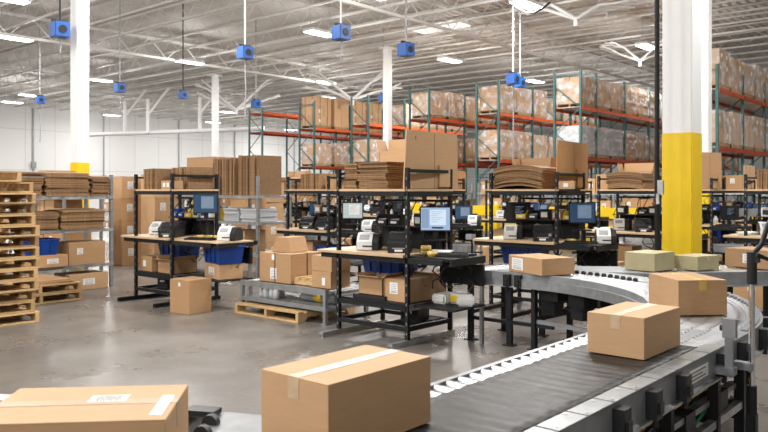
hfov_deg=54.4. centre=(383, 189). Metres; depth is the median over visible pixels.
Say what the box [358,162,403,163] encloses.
carton
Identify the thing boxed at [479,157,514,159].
pallet
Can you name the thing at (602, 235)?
printer
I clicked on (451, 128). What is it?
load
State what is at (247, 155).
carton
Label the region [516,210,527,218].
bin
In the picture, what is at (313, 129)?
rack
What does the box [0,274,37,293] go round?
pallet
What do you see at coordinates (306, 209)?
station
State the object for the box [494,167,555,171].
carton
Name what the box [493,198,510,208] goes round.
carton
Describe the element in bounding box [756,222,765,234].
printer
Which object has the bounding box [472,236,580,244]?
countertop
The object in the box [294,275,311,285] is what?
carton
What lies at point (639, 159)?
pallet
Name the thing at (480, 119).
load
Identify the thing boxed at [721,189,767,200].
shelving unit
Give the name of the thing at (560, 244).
shelf
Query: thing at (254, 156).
carton
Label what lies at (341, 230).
keyboard
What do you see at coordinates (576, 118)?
load
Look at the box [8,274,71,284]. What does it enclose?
carton
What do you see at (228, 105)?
brace
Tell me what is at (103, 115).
wall
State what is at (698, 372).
print
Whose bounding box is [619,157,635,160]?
pallet
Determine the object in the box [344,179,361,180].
carton
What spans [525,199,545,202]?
carton
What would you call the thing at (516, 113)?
pallet
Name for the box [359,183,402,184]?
carton
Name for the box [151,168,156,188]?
carton
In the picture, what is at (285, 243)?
carton
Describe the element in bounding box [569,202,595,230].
monitor
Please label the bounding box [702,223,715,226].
countertop
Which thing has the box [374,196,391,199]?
carton
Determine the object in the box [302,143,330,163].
load
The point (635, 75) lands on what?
ceiling
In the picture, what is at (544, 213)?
box
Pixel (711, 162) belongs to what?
cardboard panel
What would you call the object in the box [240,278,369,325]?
table
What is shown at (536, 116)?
pallet
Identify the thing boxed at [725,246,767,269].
carton
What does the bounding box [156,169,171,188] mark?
carton
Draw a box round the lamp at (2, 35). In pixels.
[0,6,34,41]
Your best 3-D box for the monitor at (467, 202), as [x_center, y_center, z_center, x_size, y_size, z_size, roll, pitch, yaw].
[2.352,0.491,21.855,0.344,0.378,0.180,0,0,5]
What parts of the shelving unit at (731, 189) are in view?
shelf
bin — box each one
[174,208,184,216]
[178,209,186,216]
[184,209,192,216]
[330,206,335,212]
[376,214,389,224]
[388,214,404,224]
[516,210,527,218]
[527,210,539,218]
[563,211,568,219]
[637,207,648,213]
[702,204,709,209]
[713,204,720,210]
[734,202,742,207]
[742,202,751,207]
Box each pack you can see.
[432,291,455,303]
[448,291,469,303]
[457,294,474,306]
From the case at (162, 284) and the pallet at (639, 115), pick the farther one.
the pallet at (639, 115)
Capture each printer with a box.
[149,221,166,234]
[158,222,184,237]
[174,220,192,234]
[217,226,242,240]
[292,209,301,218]
[299,216,317,228]
[315,217,333,229]
[356,232,382,249]
[361,220,379,231]
[364,205,371,210]
[370,207,379,215]
[387,231,411,252]
[467,215,481,225]
[496,210,505,218]
[503,224,523,239]
[533,224,552,241]
[595,228,616,243]
[613,218,628,230]
[633,218,651,231]
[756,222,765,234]
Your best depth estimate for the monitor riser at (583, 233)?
9.82 m
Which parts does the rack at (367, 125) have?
upright frame, deck panel, upright frame, upright frame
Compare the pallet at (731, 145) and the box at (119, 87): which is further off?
the box at (119, 87)
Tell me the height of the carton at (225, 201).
0.325 m
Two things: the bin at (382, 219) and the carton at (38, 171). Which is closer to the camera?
the bin at (382, 219)
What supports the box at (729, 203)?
on the station at (741, 221)
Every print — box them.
[94,395,123,400]
[692,366,705,381]
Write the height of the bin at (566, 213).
0.120 m
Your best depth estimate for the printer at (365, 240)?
8.27 m
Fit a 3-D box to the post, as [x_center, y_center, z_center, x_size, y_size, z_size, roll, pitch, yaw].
[2.011,0.835,3.991,0.308,1.550,0.146,0,0,0]
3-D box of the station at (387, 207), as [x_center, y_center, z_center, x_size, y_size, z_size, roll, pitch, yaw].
[-0.165,0.685,19.745,1.830,1.830,1.080,0,0,41]
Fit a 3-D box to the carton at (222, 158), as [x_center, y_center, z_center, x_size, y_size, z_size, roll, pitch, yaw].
[-2.872,-0.251,14.300,0.030,0.698,0.550,0,0,40]
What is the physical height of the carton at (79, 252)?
0.361 m
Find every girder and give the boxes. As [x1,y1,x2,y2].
[0,11,643,131]
[0,66,515,132]
[334,0,767,119]
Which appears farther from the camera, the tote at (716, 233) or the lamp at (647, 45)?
the lamp at (647, 45)
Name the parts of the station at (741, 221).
frame, worktop frame, cardboard panel, post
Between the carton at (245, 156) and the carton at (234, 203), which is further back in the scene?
the carton at (234, 203)
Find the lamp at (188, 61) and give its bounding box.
[175,58,204,64]
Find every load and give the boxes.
[302,96,330,125]
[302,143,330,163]
[326,143,349,164]
[331,98,348,127]
[349,101,365,128]
[354,139,382,161]
[365,103,381,130]
[392,104,418,125]
[411,91,444,115]
[419,123,434,126]
[435,125,450,128]
[445,92,463,117]
[450,126,462,129]
[457,139,462,160]
[462,97,478,119]
[466,138,478,160]
[478,129,514,156]
[479,85,515,110]
[479,118,494,121]
[514,88,531,113]
[514,131,531,157]
[521,89,546,115]
[530,135,546,157]
[546,98,573,120]
[546,137,556,157]
[557,76,595,104]
[557,125,594,153]
[574,115,585,121]
[586,117,597,123]
[597,79,609,107]
[597,127,610,155]
[609,83,623,110]
[609,130,623,156]
[626,85,636,112]
[626,130,636,157]
[636,88,648,115]
[636,135,647,158]
[650,91,660,116]
[650,136,653,158]
[660,95,661,118]
[660,136,661,159]
[712,48,730,86]
[712,110,730,143]
[725,157,736,165]
[729,57,741,90]
[729,112,742,145]
[742,63,753,95]
[744,115,752,146]
[749,65,763,98]
[751,116,764,148]
[763,69,767,100]
[766,119,767,149]
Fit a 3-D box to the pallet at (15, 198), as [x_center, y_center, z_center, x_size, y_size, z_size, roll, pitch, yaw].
[-4.962,0.099,8.870,1.000,0.128,1.200,0,0,40]
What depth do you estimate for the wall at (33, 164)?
59.45 m
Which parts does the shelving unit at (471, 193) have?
post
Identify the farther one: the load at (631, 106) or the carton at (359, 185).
the load at (631, 106)
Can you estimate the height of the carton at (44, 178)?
0.049 m
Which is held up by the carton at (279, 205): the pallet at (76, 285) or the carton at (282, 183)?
the carton at (282, 183)
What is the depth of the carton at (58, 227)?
11.98 m
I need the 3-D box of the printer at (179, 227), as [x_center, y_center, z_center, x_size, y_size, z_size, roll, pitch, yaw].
[-3.016,0.560,10.616,0.250,0.215,0.325,0,0,12]
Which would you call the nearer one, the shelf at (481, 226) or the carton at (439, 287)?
the carton at (439, 287)
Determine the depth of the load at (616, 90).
29.06 m
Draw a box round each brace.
[194,78,280,114]
[302,63,401,104]
[510,0,634,26]
[599,41,661,66]
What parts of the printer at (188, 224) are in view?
lid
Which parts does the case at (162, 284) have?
panel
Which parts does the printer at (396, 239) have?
lid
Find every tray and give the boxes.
[353,292,386,300]
[385,316,440,325]
[650,380,735,431]
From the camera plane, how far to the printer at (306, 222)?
12.83 m
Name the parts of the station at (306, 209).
post, panel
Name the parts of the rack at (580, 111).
upright frame, deck panel, upright frame, deck panel, upright frame, deck panel, upright frame, deck panel, upright frame, upright frame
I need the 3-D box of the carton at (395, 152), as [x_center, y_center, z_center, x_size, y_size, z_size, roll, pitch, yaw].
[0.279,-0.302,8.555,0.831,0.580,0.175,0,0,41]
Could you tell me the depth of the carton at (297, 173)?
18.07 m
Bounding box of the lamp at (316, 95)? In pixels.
[316,95,336,97]
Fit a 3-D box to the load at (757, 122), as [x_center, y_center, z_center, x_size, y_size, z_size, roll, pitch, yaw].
[12.360,-1.941,25.691,1.089,1.062,1.129,0,0,41]
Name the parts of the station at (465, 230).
panel, frame, post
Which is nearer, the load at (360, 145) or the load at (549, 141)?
the load at (549, 141)
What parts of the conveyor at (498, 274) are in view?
leg, leg, rail, leg, leg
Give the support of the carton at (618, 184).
on the carton at (616, 187)
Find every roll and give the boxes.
[300,293,335,304]
[421,245,430,250]
[427,251,437,256]
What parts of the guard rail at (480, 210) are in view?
post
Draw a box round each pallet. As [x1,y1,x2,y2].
[0,171,21,181]
[0,182,32,192]
[0,193,35,203]
[0,204,34,214]
[0,214,35,225]
[0,225,39,237]
[0,234,38,247]
[0,245,38,259]
[0,253,39,270]
[0,263,37,281]
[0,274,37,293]
[0,284,35,303]
[0,294,34,314]
[0,305,38,326]
[8,286,81,306]
[20,281,80,296]
[235,301,354,322]
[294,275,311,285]
[302,125,330,128]
[302,164,330,166]
[331,127,348,129]
[331,164,344,166]
[366,130,381,132]
[393,124,419,127]
[412,114,445,118]
[441,117,462,120]
[474,121,493,124]
[479,109,514,113]
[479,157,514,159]
[515,112,530,116]
[533,115,545,118]
[556,103,594,107]
[597,106,609,110]
[597,155,609,158]
[605,156,622,159]
[610,109,622,113]
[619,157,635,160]
[632,158,647,161]
[636,114,647,117]
[712,84,729,90]
[712,142,729,147]
[713,144,741,148]
[730,88,741,94]
[730,146,752,150]
[744,93,752,98]
[753,96,763,101]
[753,148,763,152]
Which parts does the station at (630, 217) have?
post, post, worktop frame, frame, panel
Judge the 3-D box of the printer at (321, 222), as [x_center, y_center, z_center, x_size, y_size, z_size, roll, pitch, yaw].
[-0.999,0.560,12.509,0.250,0.215,0.325,0,0,12]
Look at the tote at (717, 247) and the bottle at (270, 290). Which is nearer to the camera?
the bottle at (270, 290)
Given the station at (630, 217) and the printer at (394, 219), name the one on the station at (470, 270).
the printer at (394, 219)
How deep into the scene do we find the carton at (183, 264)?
10.59 m
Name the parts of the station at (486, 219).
post, frame, worktop frame, post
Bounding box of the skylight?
[408,20,469,33]
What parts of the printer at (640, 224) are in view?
lid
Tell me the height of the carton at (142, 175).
0.481 m
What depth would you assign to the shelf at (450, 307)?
7.70 m
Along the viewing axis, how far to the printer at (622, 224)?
12.32 m
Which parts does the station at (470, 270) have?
post, post, frame, frame, worktop frame, post, panel, rail, post, leg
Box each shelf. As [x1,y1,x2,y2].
[135,189,218,190]
[137,269,204,276]
[169,217,214,218]
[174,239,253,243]
[177,273,252,282]
[249,291,348,307]
[286,189,335,190]
[330,232,378,233]
[339,189,452,190]
[340,294,431,306]
[350,260,362,265]
[372,224,442,228]
[410,255,485,261]
[413,301,484,312]
[453,225,482,227]
[489,189,585,190]
[512,219,568,220]
[559,243,617,246]
[597,189,653,190]
[613,214,661,215]
[702,189,725,190]
[713,226,751,227]
[743,189,767,190]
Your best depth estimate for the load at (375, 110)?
39.44 m
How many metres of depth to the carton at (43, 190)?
11.79 m
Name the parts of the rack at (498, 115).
upright frame, deck panel, upright frame, deck panel, upright frame, upright frame, upright frame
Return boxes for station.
[117,173,257,307]
[274,176,378,282]
[283,180,331,242]
[317,168,485,348]
[326,194,371,237]
[353,196,411,219]
[401,178,482,270]
[414,183,477,242]
[472,172,617,305]
[482,180,540,257]
[542,181,608,253]
[580,176,707,253]
[660,178,751,264]
[713,180,767,254]
[723,174,767,245]
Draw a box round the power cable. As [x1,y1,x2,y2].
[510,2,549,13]
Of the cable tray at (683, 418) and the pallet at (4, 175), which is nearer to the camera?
the cable tray at (683, 418)
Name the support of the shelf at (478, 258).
attached to the station at (470, 270)
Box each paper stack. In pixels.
[431,249,453,252]
[736,231,758,234]
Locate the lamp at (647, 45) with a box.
[635,16,653,49]
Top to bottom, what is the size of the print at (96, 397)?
0.002 m
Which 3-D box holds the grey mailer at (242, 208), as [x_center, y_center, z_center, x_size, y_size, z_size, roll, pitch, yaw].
[-2.307,0.353,13.742,0.440,0.026,0.500,0,0,42]
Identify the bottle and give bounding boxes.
[259,288,263,296]
[263,288,268,297]
[269,289,273,297]
[273,289,279,298]
[280,290,284,297]
[713,216,717,223]
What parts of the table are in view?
leg, rail, frame, leg, leg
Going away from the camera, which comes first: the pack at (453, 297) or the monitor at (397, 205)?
the pack at (453, 297)
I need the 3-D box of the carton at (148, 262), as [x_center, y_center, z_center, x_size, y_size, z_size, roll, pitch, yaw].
[-3.363,1.067,10.981,0.302,0.221,0.302,0,0,41]
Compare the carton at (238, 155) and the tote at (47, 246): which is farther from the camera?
the carton at (238, 155)
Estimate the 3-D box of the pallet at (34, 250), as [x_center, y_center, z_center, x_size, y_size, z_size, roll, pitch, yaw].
[-4.958,0.751,8.947,1.000,0.128,1.200,0,0,41]
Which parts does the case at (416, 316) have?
panel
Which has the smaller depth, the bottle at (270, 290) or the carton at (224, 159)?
the bottle at (270, 290)
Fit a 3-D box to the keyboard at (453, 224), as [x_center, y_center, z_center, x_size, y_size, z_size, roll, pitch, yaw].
[1.434,0.666,14.365,0.440,0.033,0.150,0,0,23]
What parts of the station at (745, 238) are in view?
post, worktop frame, frame, post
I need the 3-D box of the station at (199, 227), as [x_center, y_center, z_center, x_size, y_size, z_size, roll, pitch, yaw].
[-2.864,0.685,10.627,2.260,1.830,1.080,0,0,41]
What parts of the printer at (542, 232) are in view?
lid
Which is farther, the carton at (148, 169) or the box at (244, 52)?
the box at (244, 52)
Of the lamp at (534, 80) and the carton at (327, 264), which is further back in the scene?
the lamp at (534, 80)
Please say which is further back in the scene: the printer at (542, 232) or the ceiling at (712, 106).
the ceiling at (712, 106)
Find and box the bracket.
[713,318,739,376]
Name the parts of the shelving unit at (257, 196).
post, shelf, shelf, post, shelf, post, post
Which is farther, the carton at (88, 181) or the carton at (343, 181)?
the carton at (88, 181)
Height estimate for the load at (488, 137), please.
1.062 m
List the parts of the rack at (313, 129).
upright frame, upright frame, upright frame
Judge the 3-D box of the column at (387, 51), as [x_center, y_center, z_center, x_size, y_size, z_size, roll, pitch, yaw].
[0.151,-2.275,32.300,0.525,7.750,0.525,0,0,41]
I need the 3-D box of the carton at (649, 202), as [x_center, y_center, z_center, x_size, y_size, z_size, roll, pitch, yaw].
[7.904,0.449,22.143,0.370,0.358,0.600,0,0,40]
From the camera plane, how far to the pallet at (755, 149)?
25.26 m
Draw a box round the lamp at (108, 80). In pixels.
[89,58,113,82]
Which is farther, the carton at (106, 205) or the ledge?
the carton at (106, 205)
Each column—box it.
[70,0,88,207]
[208,74,221,156]
[379,46,395,148]
[662,0,701,254]
[701,0,711,236]
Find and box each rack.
[248,107,364,195]
[298,101,413,198]
[350,95,466,198]
[409,87,524,199]
[475,79,611,204]
[553,70,738,201]
[712,64,767,201]
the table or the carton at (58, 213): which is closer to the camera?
the table
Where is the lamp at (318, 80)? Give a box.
[313,58,336,83]
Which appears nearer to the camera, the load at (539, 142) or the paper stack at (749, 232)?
the paper stack at (749, 232)
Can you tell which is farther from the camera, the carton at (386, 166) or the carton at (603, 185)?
the carton at (603, 185)
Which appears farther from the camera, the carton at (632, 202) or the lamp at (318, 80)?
the lamp at (318, 80)
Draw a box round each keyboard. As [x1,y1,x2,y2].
[184,237,216,240]
[335,230,362,231]
[424,253,468,257]
[453,224,470,225]
[563,240,598,243]
[716,224,741,225]
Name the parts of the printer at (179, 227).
lid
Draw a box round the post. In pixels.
[734,220,767,431]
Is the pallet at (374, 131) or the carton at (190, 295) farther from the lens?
the pallet at (374, 131)
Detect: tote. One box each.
[20,237,60,255]
[158,244,199,256]
[203,244,245,264]
[298,235,326,240]
[315,244,351,250]
[362,260,417,274]
[446,242,477,252]
[499,246,549,263]
[713,230,720,240]
[713,243,748,252]
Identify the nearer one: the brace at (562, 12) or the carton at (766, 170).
the carton at (766, 170)
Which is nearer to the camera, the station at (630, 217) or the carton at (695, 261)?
the carton at (695, 261)
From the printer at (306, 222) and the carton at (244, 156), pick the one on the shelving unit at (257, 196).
the carton at (244, 156)
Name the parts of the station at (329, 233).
post, frame, worktop frame, post, post, panel, post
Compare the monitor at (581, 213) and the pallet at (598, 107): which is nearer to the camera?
the monitor at (581, 213)
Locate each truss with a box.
[0,0,259,65]
[0,0,335,77]
[0,0,421,87]
[101,11,767,113]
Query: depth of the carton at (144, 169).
10.92 m
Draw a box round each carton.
[0,384,187,431]
[1,188,41,189]
[1,190,41,191]
[6,253,67,267]
[8,177,42,178]
[8,179,43,180]
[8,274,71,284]
[10,229,58,230]
[19,222,57,223]
[20,211,57,213]
[20,219,56,221]
[20,220,57,222]
[22,171,43,174]
[22,174,41,175]
[22,181,42,182]
[22,280,73,286]
[24,279,72,284]
[36,214,58,215]
[36,215,58,217]
[36,217,57,218]
[36,224,57,225]
[38,171,74,171]
[38,200,44,210]
[40,174,88,176]
[40,227,57,228]
[41,185,89,187]
[41,191,88,193]
[41,193,88,195]
[42,187,89,189]
[42,189,87,191]
[43,172,88,174]
[43,178,87,180]
[43,181,89,183]
[43,183,88,185]
[44,178,88,178]
[44,209,104,212]
[44,234,52,237]
[45,199,81,209]
[53,232,90,240]
[54,208,94,208]
[54,211,104,213]
[54,270,107,289]
[57,218,104,220]
[57,240,104,265]
[58,213,104,215]
[58,215,104,217]
[58,217,104,219]
[58,220,104,222]
[58,222,103,224]
[58,223,102,225]
[58,225,103,227]
[58,227,104,229]
[87,179,110,181]
[88,181,107,183]
[89,176,108,177]
[89,178,108,179]
[89,185,109,186]
[89,192,108,193]
[89,194,107,195]
[90,187,109,188]
[90,188,108,190]
[104,202,108,209]
[113,176,140,198]
[113,198,140,220]
[113,220,140,242]
[113,242,140,265]
[141,174,174,196]
[141,197,174,220]
[141,220,169,243]
[141,243,159,254]
[141,254,161,271]
[144,169,145,188]
[148,169,149,188]
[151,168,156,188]
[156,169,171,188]
[156,255,199,273]
[161,181,182,188]
[170,276,210,314]
[175,195,177,206]
[181,168,183,188]
[184,167,185,188]
[187,157,235,188]
[187,167,212,188]
[205,262,242,279]
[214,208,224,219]
[217,159,218,173]
[220,159,221,194]
[222,158,230,194]
[222,198,230,204]
[223,158,226,194]
[224,159,224,194]
[225,159,226,194]
[227,159,228,194]
[229,159,229,194]
[230,159,230,194]
[230,198,255,199]
[231,158,237,194]
[231,200,255,207]
[231,224,255,228]
[233,159,237,194]
[238,155,242,194]
[239,157,239,194]
[240,156,242,194]
[243,156,243,194]
[243,229,264,251]
[244,156,244,194]
[245,156,245,194]
[246,155,247,194]
[247,156,248,194]
[249,156,249,194]
[250,156,250,194]
[251,156,251,194]
[252,156,253,194]
[254,156,255,194]
[257,155,280,194]
[260,182,283,201]
[260,202,282,220]
[260,224,283,242]
[260,251,320,283]
[261,345,429,431]
[265,242,274,249]
[272,236,307,251]
[288,171,311,177]
[292,196,312,201]
[302,174,303,188]
[305,174,306,188]
[306,240,326,250]
[307,174,308,188]
[312,254,349,271]
[312,270,349,288]
[313,173,314,188]
[315,173,327,188]
[317,174,335,188]
[326,177,343,188]
[341,238,351,244]
[343,181,358,182]
[343,183,358,184]
[343,185,358,186]
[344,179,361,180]
[344,187,358,188]
[354,271,402,295]
[357,173,402,175]
[357,175,402,177]
[357,177,402,178]
[357,179,402,180]
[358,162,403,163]
[358,164,403,165]
[358,165,403,167]
[358,169,403,171]
[359,167,403,169]
[359,181,402,182]
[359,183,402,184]
[359,185,402,186]
[359,187,402,188]
[360,171,403,173]
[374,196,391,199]
[376,139,404,161]
[380,274,434,302]
[410,270,445,292]
[476,245,488,261]
[481,181,488,192]
[481,195,499,205]
[493,168,554,173]
[493,174,554,178]
[493,175,554,180]
[493,179,554,183]
[493,181,554,185]
[493,184,554,188]
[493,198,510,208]
[494,165,555,170]
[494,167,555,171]
[494,170,554,175]
[494,172,554,176]
[494,177,554,181]
[494,182,554,187]
[494,228,503,235]
[509,253,573,275]
[512,157,555,188]
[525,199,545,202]
[559,181,574,188]
[585,198,606,201]
[587,301,679,359]
[588,178,595,192]
[596,174,607,192]
[600,200,615,207]
[606,172,653,174]
[606,173,652,176]
[606,179,653,181]
[606,181,653,183]
[607,175,653,178]
[607,184,653,187]
[607,186,653,188]
[608,177,653,179]
[608,182,653,185]
[617,163,653,188]
[617,244,641,260]
[618,261,624,265]
[623,198,646,207]
[625,250,674,271]
[641,199,653,206]
[649,272,726,314]
[675,253,718,270]
[702,237,716,250]
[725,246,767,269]
[726,175,742,188]
[734,286,762,307]
[757,169,762,188]
[760,170,762,188]
[763,169,764,188]
[765,169,767,188]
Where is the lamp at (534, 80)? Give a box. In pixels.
[526,59,544,82]
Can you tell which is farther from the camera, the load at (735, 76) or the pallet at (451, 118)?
the pallet at (451, 118)
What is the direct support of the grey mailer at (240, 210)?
on the grey mailer at (241, 212)
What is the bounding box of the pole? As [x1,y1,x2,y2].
[654,0,663,250]
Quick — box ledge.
[559,189,579,190]
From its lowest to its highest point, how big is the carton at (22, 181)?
0.049 m
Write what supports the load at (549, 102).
on the pallet
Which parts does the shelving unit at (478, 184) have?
post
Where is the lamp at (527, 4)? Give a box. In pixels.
[508,0,542,9]
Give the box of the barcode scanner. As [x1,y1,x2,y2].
[466,234,476,255]
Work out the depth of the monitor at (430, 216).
8.17 m
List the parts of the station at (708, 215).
post, panel, frame, worktop frame, post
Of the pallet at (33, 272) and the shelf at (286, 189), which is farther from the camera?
the shelf at (286, 189)
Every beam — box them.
[0,0,582,103]
[14,0,661,106]
[37,0,744,108]
[59,0,767,110]
[89,1,767,111]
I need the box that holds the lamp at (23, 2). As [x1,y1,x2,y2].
[0,0,31,4]
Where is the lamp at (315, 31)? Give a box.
[303,0,330,37]
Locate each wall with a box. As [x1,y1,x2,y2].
[0,97,419,210]
[31,108,35,171]
[101,115,105,208]
[178,120,179,167]
[294,131,294,172]
[453,115,767,202]
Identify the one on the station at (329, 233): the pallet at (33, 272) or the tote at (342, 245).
the tote at (342, 245)
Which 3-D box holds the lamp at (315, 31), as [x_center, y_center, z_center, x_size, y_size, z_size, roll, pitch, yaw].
[-2.425,-6.550,28.310,0.520,1.300,1.300,0,0,41]
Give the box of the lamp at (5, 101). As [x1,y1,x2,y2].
[0,84,23,103]
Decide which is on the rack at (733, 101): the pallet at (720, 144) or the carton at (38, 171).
the pallet at (720, 144)
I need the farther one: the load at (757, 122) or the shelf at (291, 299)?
the load at (757, 122)
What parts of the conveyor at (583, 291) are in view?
leg, motor, leg, motor, rail, leg, transfer plate, rail, leg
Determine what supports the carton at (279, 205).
on the carton at (271, 234)
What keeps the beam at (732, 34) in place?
attached to the ceiling at (265, 6)
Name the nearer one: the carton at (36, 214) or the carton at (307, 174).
the carton at (36, 214)
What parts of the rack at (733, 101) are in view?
upright frame, deck panel, deck panel, upright frame, deck panel, upright frame, deck panel, deck panel, upright frame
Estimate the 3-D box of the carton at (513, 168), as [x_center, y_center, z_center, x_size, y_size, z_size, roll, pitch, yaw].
[1.949,-0.254,10.149,0.740,0.070,0.550,0,0,41]
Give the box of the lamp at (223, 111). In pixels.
[219,95,233,112]
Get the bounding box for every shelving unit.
[0,174,113,285]
[8,199,103,271]
[182,176,292,278]
[394,183,473,208]
[477,183,566,226]
[568,193,661,244]
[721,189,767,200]
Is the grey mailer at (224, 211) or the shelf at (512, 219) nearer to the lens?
the shelf at (512, 219)
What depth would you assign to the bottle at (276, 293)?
9.58 m
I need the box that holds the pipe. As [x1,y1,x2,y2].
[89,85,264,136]
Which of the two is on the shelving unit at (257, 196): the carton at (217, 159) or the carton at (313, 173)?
the carton at (217, 159)
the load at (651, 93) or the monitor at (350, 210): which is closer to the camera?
the monitor at (350, 210)
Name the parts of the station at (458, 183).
cardboard panel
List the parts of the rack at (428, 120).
upright frame, deck panel, upright frame, deck panel, upright frame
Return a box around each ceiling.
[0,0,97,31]
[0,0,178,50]
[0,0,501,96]
[0,0,767,132]
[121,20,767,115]
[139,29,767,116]
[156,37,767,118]
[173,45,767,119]
[190,52,767,121]
[206,56,767,122]
[221,61,767,123]
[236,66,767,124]
[250,80,661,125]
[263,84,661,126]
[277,89,653,128]
[457,113,767,137]
[459,111,767,135]
[467,106,759,129]
[467,109,767,132]
[467,111,767,133]
[469,108,767,130]
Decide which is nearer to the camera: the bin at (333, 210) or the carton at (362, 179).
the carton at (362, 179)
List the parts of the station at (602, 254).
post, post, frame, worktop frame, frame, panel, post, post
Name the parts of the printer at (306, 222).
lid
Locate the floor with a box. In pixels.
[0,206,767,431]
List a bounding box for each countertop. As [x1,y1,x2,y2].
[121,234,213,240]
[274,227,357,232]
[317,246,420,257]
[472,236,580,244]
[482,218,505,220]
[580,229,661,234]
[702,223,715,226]
[723,233,767,238]
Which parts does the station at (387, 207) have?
panel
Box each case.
[158,279,169,288]
[401,309,428,322]
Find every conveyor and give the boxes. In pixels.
[0,394,260,431]
[405,327,748,431]
[464,263,554,346]
[521,269,767,412]
[574,263,767,315]
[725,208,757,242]
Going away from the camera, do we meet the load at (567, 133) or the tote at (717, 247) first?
the tote at (717, 247)
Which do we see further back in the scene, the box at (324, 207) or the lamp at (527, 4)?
the lamp at (527, 4)
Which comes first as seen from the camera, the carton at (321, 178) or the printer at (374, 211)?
the carton at (321, 178)
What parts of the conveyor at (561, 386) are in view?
rail, plate, plate, plate, plate, plate, rail, plate, leg, plate, plate, plate, leg, leg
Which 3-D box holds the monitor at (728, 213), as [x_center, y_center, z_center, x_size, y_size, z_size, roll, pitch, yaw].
[6.681,0.491,14.458,0.344,0.378,0.180,0,0,8]
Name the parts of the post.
stand leg, arm, lock lever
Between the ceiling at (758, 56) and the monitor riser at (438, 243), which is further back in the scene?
the ceiling at (758, 56)
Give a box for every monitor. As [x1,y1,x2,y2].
[193,194,217,220]
[309,203,323,216]
[342,202,362,224]
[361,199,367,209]
[393,202,404,213]
[420,206,450,240]
[455,205,472,223]
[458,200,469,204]
[506,202,530,228]
[534,203,548,209]
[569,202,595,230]
[720,206,738,224]
[752,203,767,218]
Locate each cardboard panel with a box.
[403,129,457,188]
[556,140,587,188]
[702,152,721,188]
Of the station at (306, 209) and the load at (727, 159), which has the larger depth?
the load at (727, 159)
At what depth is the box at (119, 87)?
26.71 m
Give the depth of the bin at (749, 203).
17.16 m
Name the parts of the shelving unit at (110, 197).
post, shelf, shelf, shelf, rail, post, post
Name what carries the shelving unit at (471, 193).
on the floor
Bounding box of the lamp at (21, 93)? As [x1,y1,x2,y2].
[18,92,41,96]
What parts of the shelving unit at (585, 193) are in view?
shelf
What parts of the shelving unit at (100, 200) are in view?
post, post, post, post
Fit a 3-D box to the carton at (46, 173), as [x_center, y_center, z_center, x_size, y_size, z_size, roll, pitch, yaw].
[-5.238,-0.263,12.024,0.620,0.049,0.700,0,0,41]
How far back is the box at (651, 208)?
12.25 m
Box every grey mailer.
[223,208,241,209]
[224,211,240,212]
[224,216,240,217]
[240,208,276,209]
[240,210,276,211]
[240,216,276,218]
[241,212,276,213]
[241,213,277,214]
[241,215,276,216]
[241,218,277,219]
[241,220,277,221]
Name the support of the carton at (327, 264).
on the carton at (320, 279)
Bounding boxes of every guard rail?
[412,203,499,230]
[505,207,592,240]
[596,206,637,226]
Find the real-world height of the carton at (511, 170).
0.070 m
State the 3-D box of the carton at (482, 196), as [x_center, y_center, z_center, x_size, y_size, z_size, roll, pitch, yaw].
[3.688,0.399,25.815,0.391,0.458,0.602,0,0,39]
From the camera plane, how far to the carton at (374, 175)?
8.03 m
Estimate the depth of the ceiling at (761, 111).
81.94 m
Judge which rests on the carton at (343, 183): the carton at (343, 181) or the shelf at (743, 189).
the carton at (343, 181)
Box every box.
[35,21,44,139]
[50,0,69,52]
[114,0,125,116]
[178,4,187,105]
[193,213,199,217]
[200,213,213,217]
[237,0,252,118]
[251,20,260,111]
[303,201,307,206]
[315,205,321,212]
[322,205,333,212]
[331,0,350,61]
[378,93,382,101]
[397,0,414,57]
[414,213,419,225]
[506,6,519,158]
[514,7,525,87]
[540,209,551,218]
[552,209,565,219]
[617,205,628,213]
[649,206,660,214]
[726,201,734,205]
[761,207,767,216]
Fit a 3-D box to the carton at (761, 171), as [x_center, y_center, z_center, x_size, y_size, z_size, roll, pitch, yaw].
[5.664,-0.154,11.090,0.033,0.284,0.500,0,0,41]
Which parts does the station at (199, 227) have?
post, post, frame, frame, post, rail, worktop frame, panel, post, leg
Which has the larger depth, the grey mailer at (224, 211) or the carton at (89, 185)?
the grey mailer at (224, 211)
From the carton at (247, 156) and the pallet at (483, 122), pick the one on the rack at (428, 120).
the pallet at (483, 122)
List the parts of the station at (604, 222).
post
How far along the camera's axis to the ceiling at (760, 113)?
84.25 m
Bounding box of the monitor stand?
[206,221,209,234]
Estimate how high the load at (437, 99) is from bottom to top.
1.002 m
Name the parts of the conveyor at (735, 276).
merge plate, rail, leg, leg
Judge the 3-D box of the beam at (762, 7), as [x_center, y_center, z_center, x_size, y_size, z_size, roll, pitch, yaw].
[7.614,-6.830,31.932,90.013,0.690,0.090,0,0,41]
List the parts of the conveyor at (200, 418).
merge plate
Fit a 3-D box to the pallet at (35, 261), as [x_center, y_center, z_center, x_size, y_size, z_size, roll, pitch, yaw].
[-4.950,0.881,8.943,1.000,0.128,1.200,0,0,40]
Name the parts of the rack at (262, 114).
upright frame, deck panel, upright frame, upright frame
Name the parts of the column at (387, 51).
cap plate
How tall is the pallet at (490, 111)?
0.125 m
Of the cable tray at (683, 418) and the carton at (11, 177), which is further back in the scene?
the carton at (11, 177)
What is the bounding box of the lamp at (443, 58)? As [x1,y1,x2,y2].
[437,33,462,62]
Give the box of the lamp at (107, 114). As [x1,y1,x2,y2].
[103,99,119,115]
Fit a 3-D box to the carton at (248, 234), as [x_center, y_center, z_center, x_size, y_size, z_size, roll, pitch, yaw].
[-2.572,0.947,14.056,0.452,0.401,0.502,0,0,41]
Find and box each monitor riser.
[436,241,441,249]
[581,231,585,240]
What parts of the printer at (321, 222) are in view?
lid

